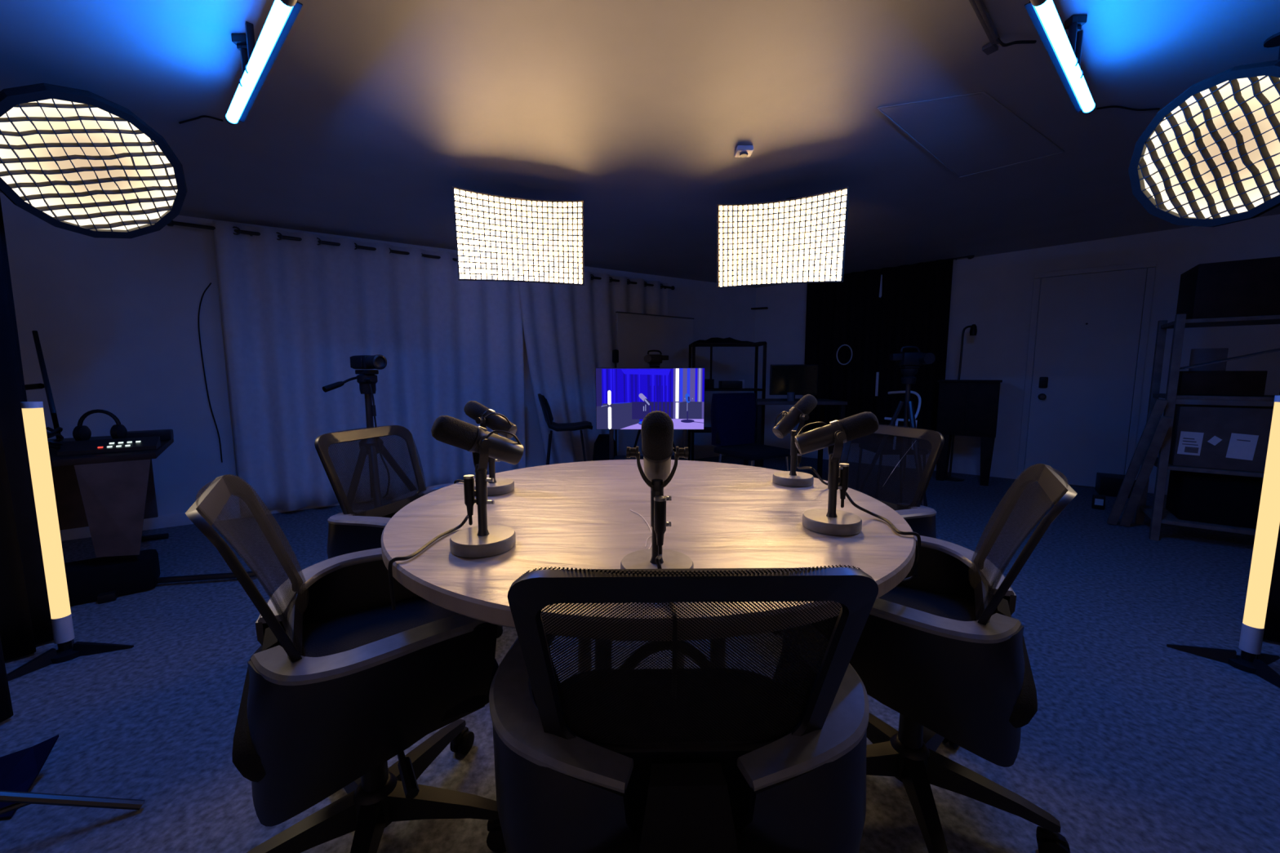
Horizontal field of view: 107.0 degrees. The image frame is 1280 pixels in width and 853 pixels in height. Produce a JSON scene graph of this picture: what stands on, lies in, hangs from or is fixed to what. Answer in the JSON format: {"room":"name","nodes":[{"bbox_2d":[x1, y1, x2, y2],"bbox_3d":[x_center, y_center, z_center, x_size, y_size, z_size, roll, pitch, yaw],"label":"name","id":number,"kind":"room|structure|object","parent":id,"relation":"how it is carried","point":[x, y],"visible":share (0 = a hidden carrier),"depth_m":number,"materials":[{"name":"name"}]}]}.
{"room":"studio","nodes":[
{"label":"studio","id":0,"kind":"room"},
{"bbox_2d":[0,192,755,515],"bbox_3d":[-1.967,-0.511,4.214,8.498,2.252,0.080,-4,7,-34],"label":"wall","id":1,"kind":"structure","parent":0,"point":[115,320],"depth_m":3.24,"materials":[{"name":"paint"}]},
{"bbox_2d":[197,282,222,462],"bbox_3d":[-3.083,-0.377,3.407,0.096,1.292,0.008,-4,7,-34],"label":"cable","id":2,"kind":"object","parent":1,"relation":"attached to","point":[209,285],"visible":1,"depth_m":3.38,"materials":[{"name":"black plastic"}]},
{"bbox_2d":[59,449,724,541],"bbox_3d":[-1.941,0.567,4.293,8.499,0.090,0.012,-4,7,-34],"label":"baseboard","id":3,"kind":"structure","parent":1,"relation":"attached to","point":[176,519],"depth_m":3.35,"materials":[{"name":"white plastic"}]},
{"bbox_2d":[166,220,675,289],"bbox_3d":[-1.399,-1.492,4.372,4.301,0.080,0.125,-4,7,-34],"label":"curtain rod","id":4,"kind":"object","parent":1,"relation":"attached to","point":[171,223],"visible":0.34,"depth_m":3.62,"materials":[{"name":"black metal"}]},
{"bbox_2d":[212,220,525,515],"bbox_3d":[-2.057,-0.449,4.018,2.203,2.099,0.156,-4,7,-33],"label":"curtain","id":5,"kind":"object","parent":4,"relation":"hanging from","point":[295,314],"visible":0.8,"depth_m":3.77,"materials":[{"name":"white fabric"}]},
{"bbox_2d":[518,271,668,464],"bbox_3d":[-0.410,-0.566,5.079,1.806,2.094,0.168,-4,8,-35],"label":"curtain","id":6,"kind":"object","parent":4,"relation":"hanging from","point":[571,331],"visible":0.52,"depth_m":4.89,"materials":[{"name":"white fabric"}]},
{"bbox_2d":[0,0,1279,288],"bbox_3d":[0.341,-1.417,2.171,11.610,0.249,8.562,0,6,0],"label":"ceiling","id":7,"kind":"structure","parent":0,"point":[364,122],"depth_m":2.03,"materials":[{"name":"paint"}]},
{"bbox_2d":[0,198,53,722],"bbox_3d":[-2.090,-0.174,1.278,0.339,2.188,1.300,-2,6,-18],"label":"drape","id":8,"kind":"object","parent":7,"relation":"hanging from","point":[25,622],"visible":0.84,"depth_m":1.78,"materials":[{"name":"black fabric"}]},
{"bbox_2d":[0,83,187,238],"bbox_3d":[-2.133,-1.033,1.808,0.493,0.564,0.496,0,6,0],"label":"round softbox","id":9,"kind":"object","parent":7,"relation":"hanging from","point":[79,161],"visible":1,"depth_m":1.79,"materials":[{"name":"fabric"}]},
{"bbox_2d":[178,115,222,124],"bbox_3d":[-1.944,-1.349,2.079,0.209,0.011,0.044,0,6,4],"label":"cable","id":10,"kind":"object","parent":7,"relation":"attached to","point":[201,116],"visible":1,"depth_m":2.07,"materials":[{"name":"black plastic"}]},
{"bbox_2d":[231,33,247,49],"bbox_3d":[-1.347,-1.301,1.606,0.050,0.040,0.034,0,6,0],"label":"mounting clip","id":11,"kind":"object","parent":7,"relation":"attached to","point":[237,38],"visible":0.71,"depth_m":1.59,"materials":[{"name":"black plastic"}]},
{"bbox_2d":[224,0,302,124],"bbox_3d":[-1.244,-1.224,1.535,0.900,0.173,0.057,5,8,42],"label":"lamp","id":12,"kind":"object","parent":7,"relation":"attached to","point":[259,58],"visible":0.98,"depth_m":1.50,"materials":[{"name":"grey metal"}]},
{"bbox_2d":[452,186,584,285],"bbox_3d":[-0.784,-1.182,3.050,0.768,0.586,0.522,-2,7,-21],"label":"softbox","id":13,"kind":"object","parent":7,"relation":"hanging from","point":[499,237],"visible":1,"depth_m":2.86,"materials":[{"name":"fabric"}]},
{"bbox_2d":[734,145,753,157],"bbox_3d":[0.543,-1.435,2.476,0.085,0.035,0.085,0,6,0],"label":"smoke detector","id":14,"kind":"object","parent":7,"relation":"attached to","point":[743,151],"visible":1,"depth_m":2.45,"materials":[{"name":"white plastic"}]},
{"bbox_2d":[716,186,849,288],"bbox_3d":[0.938,-1.200,3.073,0.782,0.637,0.532,3,7,27],"label":"softbox","id":15,"kind":"object","parent":7,"relation":"hanging from","point":[802,239],"visible":1,"depth_m":2.89,"materials":[{"name":"fabric"}]},
{"bbox_2d":[876,91,1064,177],"bbox_3d":[1.688,-1.462,2.351,1.261,0.029,0.481,-5,8,-41],"label":"trim","id":16,"kind":"structure","parent":7,"relation":"attached to","point":[984,92],"depth_m":2.27,"materials":[{"name":"paint"}]},
{"bbox_2d":[880,93,1061,176],"bbox_3d":[1.688,-1.464,2.352,1.217,0.026,0.460,-5,8,-41],"label":"ceiling hatch","id":17,"kind":"structure","parent":7,"relation":"attached to","point":[972,133],"depth_m":2.36,"materials":[{"name":"paint"}]},
{"bbox_2d":[968,0,1036,54],"bbox_3d":[1.199,-1.357,1.633,0.448,0.048,0.120,-4,7,-31],"label":"ceiling track","id":18,"kind":"object","parent":7,"relation":"attached to","point":[979,6],"visible":1,"depth_m":1.63,"materials":[{"name":"grey metal"}]},
{"bbox_2d":[1024,0,1096,114],"bbox_3d":[1.437,-1.292,1.592,0.930,0.174,0.057,-5,8,-40],"label":"lamp","id":19,"kind":"object","parent":7,"relation":"attached to","point":[1064,52],"visible":1,"depth_m":1.57,"materials":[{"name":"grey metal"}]},
{"bbox_2d":[1063,13,1087,31],"bbox_3d":[1.474,-1.363,1.603,0.050,0.040,0.034,0,6,0],"label":"mounting clip","id":20,"kind":"object","parent":7,"relation":"attached to","point":[1082,18],"visible":0.94,"depth_m":1.59,"materials":[{"name":"black plastic"}]},
{"bbox_2d":[1096,105,1159,111],"bbox_3d":[2.226,-1.450,2.156,0.299,0.013,0.028,-1,6,-5],"label":"cable","id":21,"kind":"object","parent":7,"relation":"attached to","point":[1110,106],"visible":1,"depth_m":2.16,"materials":[{"name":"black plastic"}]},
{"bbox_2d":[1128,31,1279,226],"bbox_3d":[2.165,-1.069,1.666,0.483,0.669,0.506,0,6,0],"label":"round softbox","id":22,"kind":"object","parent":7,"relation":"hanging from","point":[1210,157],"visible":1,"depth_m":1.70,"materials":[{"name":"fabric"}]},
{"bbox_2d":[1143,75,1279,217],"bbox_3d":[2.089,-0.985,1.680,0.001,0.484,0.484,-25,0,-13],"label":"diffuser","id":23,"kind":"object","parent":22,"relation":"attached to","point":[1271,94],"depth_m":1.70,"materials":[{"name":"white fabric"}]},
{"bbox_2d":[1262,392,1279,643],"bbox_3d":[2.206,-0.228,1.337,0.248,2.282,1.168,5,8,41],"label":"drape","id":24,"kind":"object","parent":7,"relation":"hanging from","point":[1272,624],"visible":0.14,"depth_m":1.88,"materials":[{"name":"black fabric"}]},
{"bbox_2d":[0,455,1279,852],"bbox_3d":[0.341,0.816,2.413,11.610,0.001,8.562,0,6,0],"label":"floor","id":25,"kind":"structure","parent":0,"point":[1134,742],"depth_m":1.52,"materials":[{"name":"carpet"}]},
{"bbox_2d":[0,734,58,819],"bbox_3d":[-1.651,0.901,1.197,0.204,0.088,0.186,-2,7,-19],"label":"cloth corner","id":26,"kind":"object","parent":25,"relation":"on","point":[19,771],"visible":0.93,"depth_m":1.24,"materials":[{"name":"blue fabric"}]},
{"bbox_2d":[6,401,133,680],"bbox_3d":[-2.174,0.399,1.733,0.344,0.975,0.337,0,6,0],"label":"lamp","id":27,"kind":"object","parent":25,"relation":"on","point":[33,412],"visible":0.99,"depth_m":1.75,"materials":[{"name":"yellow plastic"}]},
{"bbox_2d":[0,790,145,815],"bbox_3d":[-1.487,-0.089,0.945,0.568,2.108,0.654,-3,7,-24],"label":"stand","id":28,"kind":"object","parent":25,"relation":"on","point":[20,799],"visible":1,"depth_m":1.11,"materials":[{"name":"black metal"}]},
{"bbox_2d":[45,426,173,604],"bbox_3d":[-2.957,0.417,2.280,1.000,0.820,0.750,-5,8,-39],"label":"lectern","id":29,"kind":"object","parent":25,"relation":"on","point":[111,494],"depth_m":2.25,"materials":[{"name":"brown wood"}]},
{"bbox_2d":[24,330,65,446],"bbox_3d":[-3.017,-0.187,2.404,0.469,0.590,0.235,1,6,10],"label":"monitor","id":30,"kind":"object","parent":29,"relation":"on","point":[46,385],"visible":0.49,"depth_m":2.33,"materials":[{"name":"black plastic"}]},
{"bbox_2d":[72,408,127,440],"bbox_3d":[-2.798,-0.006,2.452,0.180,0.166,0.083,-3,7,-23],"label":"headphones","id":31,"kind":"object","parent":29,"relation":"on","point":[80,433],"visible":0.93,"depth_m":2.44,"materials":[{"name":"black plastic"}]},
{"bbox_2d":[72,425,91,440],"bbox_3d":[-2.863,0.037,2.429,0.040,0.084,0.083,-3,7,-23],"label":"ear cup","id":32,"kind":"object","parent":31,"relation":"on","point":[80,433],"depth_m":2.41,"materials":[{"name":"black plastic"}]},
{"bbox_2d":[110,424,127,439],"bbox_3d":[-2.734,0.031,2.483,0.040,0.084,0.083,-3,7,-23],"label":"ear cup","id":33,"kind":"object","parent":31,"relation":"on","point":[117,431],"depth_m":2.46,"materials":[{"name":"black plastic"}]},
{"bbox_2d":[57,435,160,456],"bbox_3d":[-2.598,0.093,2.330,0.320,0.050,0.160,-5,8,-39],"label":"video switcher","id":34,"kind":"object","parent":29,"relation":"on","point":[117,445],"visible":1,"depth_m":2.31,"materials":[{"name":"black plastic"}]},
{"bbox_2d":[125,429,173,440],"bbox_3d":[-2.793,0.054,2.672,0.220,0.055,0.120,-5,8,-39],"label":"mixer","id":35,"kind":"object","parent":29,"relation":"on","point":[165,434],"visible":0.51,"depth_m":2.66,"materials":[{"name":"black plastic"}]},
{"bbox_2d":[64,549,159,605],"bbox_3d":[-2.648,0.742,2.306,0.420,0.170,0.200,-5,8,-39],"label":"equipment case","id":36,"kind":"object","parent":25,"relation":"on","point":[87,579],"visible":0.53,"depth_m":2.29,"materials":[{"name":"black plastic"}]},
{"bbox_2d":[141,533,168,541],"bbox_3d":[-3.217,0.725,3.064,0.243,0.036,0.036,-3,7,-25],"label":"stand foot","id":37,"kind":"object","parent":25,"relation":"on","point":[159,536],"visible":0.62,"depth_m":3.08,"materials":[{"name":"black metal"}]},
{"bbox_2d":[156,571,257,583],"bbox_3d":[-2.258,0.781,2.450,0.478,0.032,0.032,-1,6,-10],"label":"pole","id":38,"kind":"object","parent":25,"relation":"on","point":[221,575],"visible":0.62,"depth_m":2.44,"materials":[{"name":"black metal"}]},
{"bbox_2d":[185,474,506,852],"bbox_3d":[-0.617,0.530,1.026,0.576,0.864,0.615,-4,8,-35],"label":"office chair","id":39,"kind":"object","parent":25,"relation":"on","point":[340,682],"visible":0.94,"depth_m":0.88,"materials":[{"name":"plastic"}]},
{"bbox_2d":[322,369,415,512],"bbox_3d":[-1.281,0.259,2.454,0.396,1.097,0.820,0,6,0],"label":"tripod","id":40,"kind":"object","parent":25,"relation":"on","point":[366,380],"visible":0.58,"depth_m":2.33,"materials":[{"name":"black plastic"}]},
{"bbox_2d":[350,354,386,369],"bbox_3d":[-1.350,-0.318,2.342,0.202,0.072,0.078,3,7,28],"label":"camcorder","id":41,"kind":"object","parent":40,"relation":"on","point":[379,362],"visible":1,"depth_m":2.31,"materials":[{"name":"black plastic"}]},
{"bbox_2d":[314,425,502,638],"bbox_3d":[-0.889,0.444,1.822,0.577,0.864,0.615,2,6,18],"label":"office chair","id":42,"kind":"object","parent":25,"relation":"on","point":[349,531],"visible":0.4,"depth_m":1.77,"materials":[{"name":"plastic"}]},
{"bbox_2d":[537,393,592,465],"bbox_3d":[-0.691,0.142,4.421,0.496,0.900,0.430,-1,6,-8],"label":"chair","id":43,"kind":"object","parent":25,"relation":"on","point":[545,407],"visible":0.93,"depth_m":4.29,"materials":[{"name":"black plastic"}]},
{"bbox_2d":[592,434,617,461],"bbox_3d":[-0.338,0.329,4.592,0.252,0.500,0.210,0,6,0],"label":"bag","id":44,"kind":"object","parent":25,"relation":"on","point":[601,448],"visible":0.36,"depth_m":4.49,"materials":[{"name":"fabric"}]},
{"bbox_2d":[612,349,618,452],"bbox_3d":[-0.252,-0.129,4.936,0.160,1.335,0.160,-4,7,-34],"label":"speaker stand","id":45,"kind":"object","parent":25,"relation":"on","point":[615,352],"visible":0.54,"depth_m":4.86,"materials":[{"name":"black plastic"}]},
{"bbox_2d":[381,459,915,673],"bbox_3d":[0.017,0.564,1.298,1.240,0.740,1.240,0,6,0],"label":"round table","id":46,"kind":"object","parent":25,"relation":"on","point":[574,515],"visible":0.5,"depth_m":0.99,"materials":[{"name":"laminate"}]},
{"bbox_2d":[387,415,524,610],"bbox_3d":[-0.330,0.147,0.899,0.184,0.342,0.208,2,6,14],"label":"microphone","id":47,"kind":"object","parent":46,"relation":"on","point":[482,540],"visible":1,"depth_m":0.89,"materials":[{"name":"metal"}]},
{"bbox_2d":[453,400,516,495],"bbox_3d":[-0.455,0.092,1.390,0.120,0.337,0.259,-5,8,-38],"label":"microphone","id":48,"kind":"object","parent":46,"relation":"on","point":[483,415],"visible":0.66,"depth_m":1.32,"materials":[{"name":"metal"}]},
{"bbox_2d":[630,509,651,549],"bbox_3d":[0.008,0.220,1.026,0.029,0.002,0.284,-1,6,-7],"label":"cable","id":49,"kind":"object","parent":46,"relation":"on","point":[630,509],"visible":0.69,"depth_m":1.05,"materials":[{"name":"black rubber"}]},
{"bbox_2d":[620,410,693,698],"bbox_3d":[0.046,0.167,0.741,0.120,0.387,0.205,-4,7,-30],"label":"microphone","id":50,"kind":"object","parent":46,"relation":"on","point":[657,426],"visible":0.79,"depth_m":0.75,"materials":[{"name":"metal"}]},
{"bbox_2d":[772,394,827,487],"bbox_3d":[0.501,0.080,1.431,0.174,0.352,0.187,-5,8,-37],"label":"microphone","id":51,"kind":"object","parent":46,"relation":"on","point":[798,413],"visible":0.81,"depth_m":1.42,"materials":[{"name":"metal"}]},
{"bbox_2d":[794,411,920,582],"bbox_3d":[0.473,0.155,1.029,0.278,0.376,0.149,0,6,0],"label":"microphone","id":52,"kind":"object","parent":46,"relation":"on","point":[830,521],"visible":0.96,"depth_m":1.00,"materials":[{"name":"metal"}]},
{"bbox_2d":[595,368,705,460],"bbox_3d":[0.086,0.069,4.051,0.916,1.133,0.440,0,6,0],"label":"television","id":53,"kind":"object","parent":25,"relation":"on","point":[624,397],"visible":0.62,"depth_m":3.98,"materials":[{"name":"black plastic"}]},
{"bbox_2d":[615,311,693,455],"bbox_3d":[0.189,-0.374,5.343,1.056,1.735,0.030,-4,7,-34],"label":"whiteboard","id":54,"kind":"object","parent":25,"relation":"on","point":[637,334],"visible":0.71,"depth_m":5.22,"materials":[{"name":"paint"}]},
{"bbox_2d":[633,365,675,452],"bbox_3d":[0.146,-0.006,4.574,0.607,1.156,0.536,0,6,0],"label":"tripod","id":55,"kind":"object","parent":25,"relation":"on","point":[651,366],"visible":0.2,"depth_m":4.76,"materials":[{"name":"black plastic"}]},
{"bbox_2d":[644,350,668,365],"bbox_3d":[0.157,-0.664,4.555,0.241,0.147,0.160,0,6,0],"label":"video camera","id":56,"kind":"object","parent":55,"relation":"on","point":[652,359],"visible":1,"depth_m":4.54,"materials":[{"name":"black plastic"}]},
{"bbox_2d":[488,564,878,852],"bbox_3d":[0.063,0.559,0.760,0.615,0.864,0.576,0,6,-1],"label":"office chair","id":57,"kind":"object","parent":25,"relation":"on","point":[602,761],"visible":1,"depth_m":0.60,"materials":[{"name":"black plastic"}]},
{"bbox_2d":[687,342,766,466],"bbox_3d":[0.929,-0.189,5.165,0.770,1.407,0.380,0,6,0],"label":"storage rack","id":58,"kind":"object","parent":25,"relation":"on","point":[706,429],"visible":0.59,"depth_m":5.00,"materials":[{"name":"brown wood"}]},
{"bbox_2d":[704,378,714,388],"bbox_3d":[0.709,-0.464,5.130,0.160,0.100,0.180,0,6,0],"label":"storage box","id":59,"kind":"object","parent":58,"relation":"on","point":[707,381],"visible":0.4,"depth_m":5.04,"materials":[{"name":"black plastic"}]},
{"bbox_2d":[693,337,766,342],"bbox_3d":[0.941,-0.920,5.091,0.755,0.059,0.360,0,6,0],"label":"folded fabric","id":60,"kind":"object","parent":58,"relation":"on","point":[716,340],"visible":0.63,"depth_m":4.94,"materials":[{"name":"black fabric"}]},
{"bbox_2d":[718,381,742,388],"bbox_3d":[0.979,-0.454,5.131,0.220,0.080,0.200,0,6,0],"label":"storage box","id":61,"kind":"object","parent":58,"relation":"on","point":[722,384],"visible":0.91,"depth_m":5.03,"materials":[{"name":"black plastic"}]},
{"bbox_2d":[737,379,744,388],"bbox_3d":[1.099,-0.459,5.130,0.060,0.090,0.060,0,6,0],"label":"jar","id":62,"kind":"object","parent":58,"relation":"on","point":[742,380],"visible":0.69,"depth_m":5.10,"materials":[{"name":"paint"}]},
{"bbox_2d":[714,429,791,471],"bbox_3d":[0.849,0.233,3.584,0.430,0.900,0.460,-4,7,-30],"label":"chair","id":63,"kind":"object","parent":25,"relation":"on","point":[753,452],"visible":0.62,"depth_m":3.47,"materials":[{"name":"fabric"}]},
{"bbox_2d":[711,392,756,446],"bbox_3d":[0.741,-0.062,3.740,0.424,0.400,0.121,-4,7,-30],"label":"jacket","id":64,"kind":"object","parent":63,"relation":"on","point":[733,415],"visible":1,"depth_m":3.68,"materials":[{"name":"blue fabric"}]},
{"bbox_2d":[743,398,847,478],"bbox_3d":[1.477,0.158,4.624,0.823,0.832,0.550,0,6,0],"label":"computer desk","id":65,"kind":"object","parent":25,"relation":"on","point":[822,402],"visible":0.41,"depth_m":4.36,"materials":[{"name":"brown wood"}]},
{"bbox_2d":[786,392,795,400],"bbox_3d":[1.403,-0.277,4.406,0.068,0.080,0.068,0,6,0],"label":"cup","id":66,"kind":"object","parent":65,"relation":"on","point":[790,396],"visible":0.93,"depth_m":4.38,"materials":[{"name":"grey metal"}]},
{"bbox_2d":[769,364,818,400],"bbox_3d":[1.471,-0.424,4.551,0.453,0.340,0.150,0,6,0],"label":"computer monitor","id":67,"kind":"object","parent":65,"relation":"on","point":[798,379],"visible":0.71,"depth_m":4.51,"materials":[{"name":"black plastic"}]},
{"bbox_2d":[772,423,944,634],"bbox_3d":[0.865,0.435,1.902,0.576,0.864,0.615,-3,7,-26],"label":"office chair","id":68,"kind":"object","parent":25,"relation":"on","point":[921,519],"visible":0.27,"depth_m":1.85,"materials":[{"name":"plastic"}]},
{"bbox_2d":[855,391,928,502],"bbox_3d":[1.967,0.192,3.698,0.400,0.954,0.369,0,6,0],"label":"chair","id":69,"kind":"object","parent":25,"relation":"on","point":[891,392],"visible":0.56,"depth_m":3.52,"materials":[{"name":"paint"}]},
{"bbox_2d":[858,368,928,506],"bbox_3d":[1.800,0.174,3.135,0.607,1.107,0.536,0,6,0],"label":"tripod","id":70,"kind":"object","parent":25,"relation":"on","point":[908,378],"visible":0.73,"depth_m":3.17,"materials":[{"name":"black plastic"}]},
{"bbox_2d":[889,346,935,368],"bbox_3d":[1.784,-0.459,3.119,0.226,0.147,0.160,0,6,0],"label":"video camera","id":71,"kind":"object","parent":70,"relation":"on","point":[904,360],"visible":1,"depth_m":3.10,"materials":[{"name":"black plastic"}]},
{"bbox_2d":[812,463,1077,852],"bbox_3d":[0.703,0.516,1.152,0.576,0.864,0.615,4,7,34],"label":"office chair","id":72,"kind":"object","parent":25,"relation":"on","point":[944,649],"visible":0.73,"depth_m":0.97,"materials":[{"name":"plastic"}]},
{"bbox_2d":[934,324,977,481],"bbox_3d":[3.223,-0.241,4.843,0.260,1.580,0.260,-6,8,-42],"label":"floor lamp","id":73,"kind":"object","parent":25,"relation":"on","point":[973,331],"visible":0.84,"depth_m":4.80,"materials":[{"name":"black metal"}]},
{"bbox_2d":[936,379,1002,485],"bbox_3d":[3.324,0.041,4.822,0.516,1.023,0.450,5,8,37],"label":"table","id":74,"kind":"object","parent":25,"relation":"on","point":[966,407],"visible":0.95,"depth_m":4.62,"materials":[{"name":"black wood"}]},
{"bbox_2d":[1091,493,1105,510],"bbox_3d":[3.697,0.608,3.818,0.070,0.110,0.062,5,8,37],"label":"box","id":75,"kind":"object","parent":25,"relation":"on","point":[1098,502],"visible":1,"depth_m":3.80,"materials":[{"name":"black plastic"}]},
{"bbox_2d":[1094,472,1135,497],"bbox_3d":[4.293,0.530,4.282,0.220,0.165,0.260,5,8,37],"label":"toolbox","id":76,"kind":"object","parent":25,"relation":"on","point":[1106,484],"visible":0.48,"depth_m":4.22,"materials":[{"name":"black plastic"}]},
{"bbox_2d":[1106,398,1168,524],"bbox_3d":[3.336,0.264,3.190,0.053,0.918,0.381,2,6,18],"label":"plank","id":77,"kind":"object","parent":25,"relation":"on","point":[1158,407],"visible":1,"depth_m":3.16,"materials":[{"name":"brown wood"}]},
{"bbox_2d":[1120,415,1172,526],"bbox_3d":[3.348,0.321,3.145,0.052,0.814,0.433,3,7,28],"label":"plank","id":78,"kind":"object","parent":25,"relation":"on","point":[1164,422],"visible":1,"depth_m":3.11,"materials":[{"name":"wood"}]},
{"bbox_2d":[1134,313,1279,541],"bbox_3d":[3.948,0.041,2.841,1.190,1.448,0.460,5,8,37],"label":"storage shelf","id":79,"kind":"object","parent":25,"relation":"on","point":[1157,514],"visible":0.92,"depth_m":3.00,"materials":[{"name":"grey metal"}]},
{"bbox_2d":[1188,347,1228,371],"bbox_3d":[3.770,-0.368,3.150,0.160,0.300,0.020,5,8,37],"label":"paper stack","id":80,"kind":"object","parent":79,"relation":"on","point":[1197,356],"visible":0.49,"depth_m":3.13,"materials":[{"name":"grey paper"}]},
{"bbox_2d":[1165,470,1263,528],"bbox_3d":[3.974,0.474,2.881,0.980,0.292,0.320,5,8,37],"label":"storage bin","id":81,"kind":"object","parent":79,"relation":"on","point":[1234,500],"visible":0.76,"depth_m":2.97,"materials":[{"name":"black plastic"}]},
{"bbox_2d":[1168,404,1273,472],"bbox_3d":[3.896,0.076,2.884,0.920,0.379,0.363,5,8,37],"label":"carton","id":82,"kind":"object","parent":79,"relation":"on","point":[1221,437],"visible":0.82,"depth_m":2.91,"materials":[{"name":"cardboard"}]},
{"bbox_2d":[1182,437,1199,453],"bbox_3d":[3.471,0.120,2.985,0.072,0.094,0.001,5,8,37],"label":"print","id":83,"kind":"object","parent":82,"relation":"attached to","point":[1189,445],"depth_m":2.98,"materials":[{"name":"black paper"}]},
{"bbox_2d":[1177,370,1267,395],"bbox_3d":[3.660,-0.278,3.016,0.340,0.150,0.260,5,8,37],"label":"crate","id":84,"kind":"object","parent":79,"relation":"on","point":[1231,383],"visible":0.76,"depth_m":2.91,"materials":[{"name":"black plastic"}]},
{"bbox_2d":[1176,256,1279,319],"bbox_3d":[3.820,-0.824,2.846,0.720,0.330,0.380,5,8,37],"label":"case","id":85,"kind":"object","parent":79,"relation":"on","point":[1243,287],"visible":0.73,"depth_m":2.83,"materials":[{"name":"black plastic"}]},
{"bbox_2d":[1166,395,1279,688],"bbox_3d":[2.259,0.394,1.664,0.344,1.000,0.337,0,6,0],"label":"lamp","id":86,"kind":"object","parent":25,"relation":"on","point":[1251,660],"visible":1,"depth_m":1.69,"materials":[{"name":"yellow plastic"}]},
{"bbox_2d":[753,213,1279,494],"bbox_3d":[3.885,-0.638,4.836,5.754,2.370,0.080,5,8,37],"label":"wall","id":87,"kind":"structure","parent":0,"point":[993,293],"depth_m":4.78,"materials":[{"name":"paint"}]},
{"bbox_2d":[751,306,768,309],"bbox_3d":[1.387,-1.615,6.548,0.798,0.046,0.085,5,8,37],"label":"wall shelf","id":88,"kind":"object","parent":87,"relation":"attached to","point":[760,308],"visible":0.23,"depth_m":6.34,"materials":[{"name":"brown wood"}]},
{"bbox_2d":[911,254,974,264],"bbox_3d":[2.794,-1.823,5.424,1.708,0.066,0.132,5,8,38],"label":"curtain rod","id":89,"kind":"object","parent":87,"relation":"attached to","point":[971,256],"visible":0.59,"depth_m":4.93,"materials":[{"name":"black metal"}]},
{"bbox_2d":[802,258,953,449],"bbox_3d":[2.686,-0.832,5.542,1.527,2.103,0.134,5,8,37],"label":"curtain","id":90,"kind":"object","parent":89,"relation":"hanging from","point":[913,308],"depth_m":5.48,"materials":[{"name":"black fabric"}]},
{"bbox_2d":[836,344,852,364],"bbox_3d":[2.438,-0.857,5.647,0.184,0.243,0.014,5,8,37],"label":"hoop","id":91,"kind":"object","parent":90,"relation":"hanging from","point":[842,344],"visible":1,"depth_m":5.64,"materials":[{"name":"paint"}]},
{"bbox_2d":[879,274,882,297],"bbox_3d":[2.728,-1.588,5.362,0.028,0.254,0.004,5,8,37],"label":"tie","id":92,"kind":"object","parent":90,"relation":"hanging from","point":[881,282],"visible":1,"depth_m":5.36,"materials":[{"name":"fabric"}]},
{"bbox_2d":[1024,267,1146,487],"bbox_3d":[4.197,-0.429,4.504,0.717,2.007,0.101,5,8,37],"label":"door","id":93,"kind":"structure","parent":87,"relation":"in","point":[1087,335],"depth_m":4.50,"materials":[{"name":"paint"}]},
{"bbox_2d":[1017,261,1156,478],"bbox_3d":[4.221,-0.455,4.532,0.827,2.072,0.025,5,8,37],"label":"trim","id":94,"kind":"structure","parent":87,"relation":"attached to","point":[1150,275],"depth_m":4.36,"materials":[{"name":"paint"}]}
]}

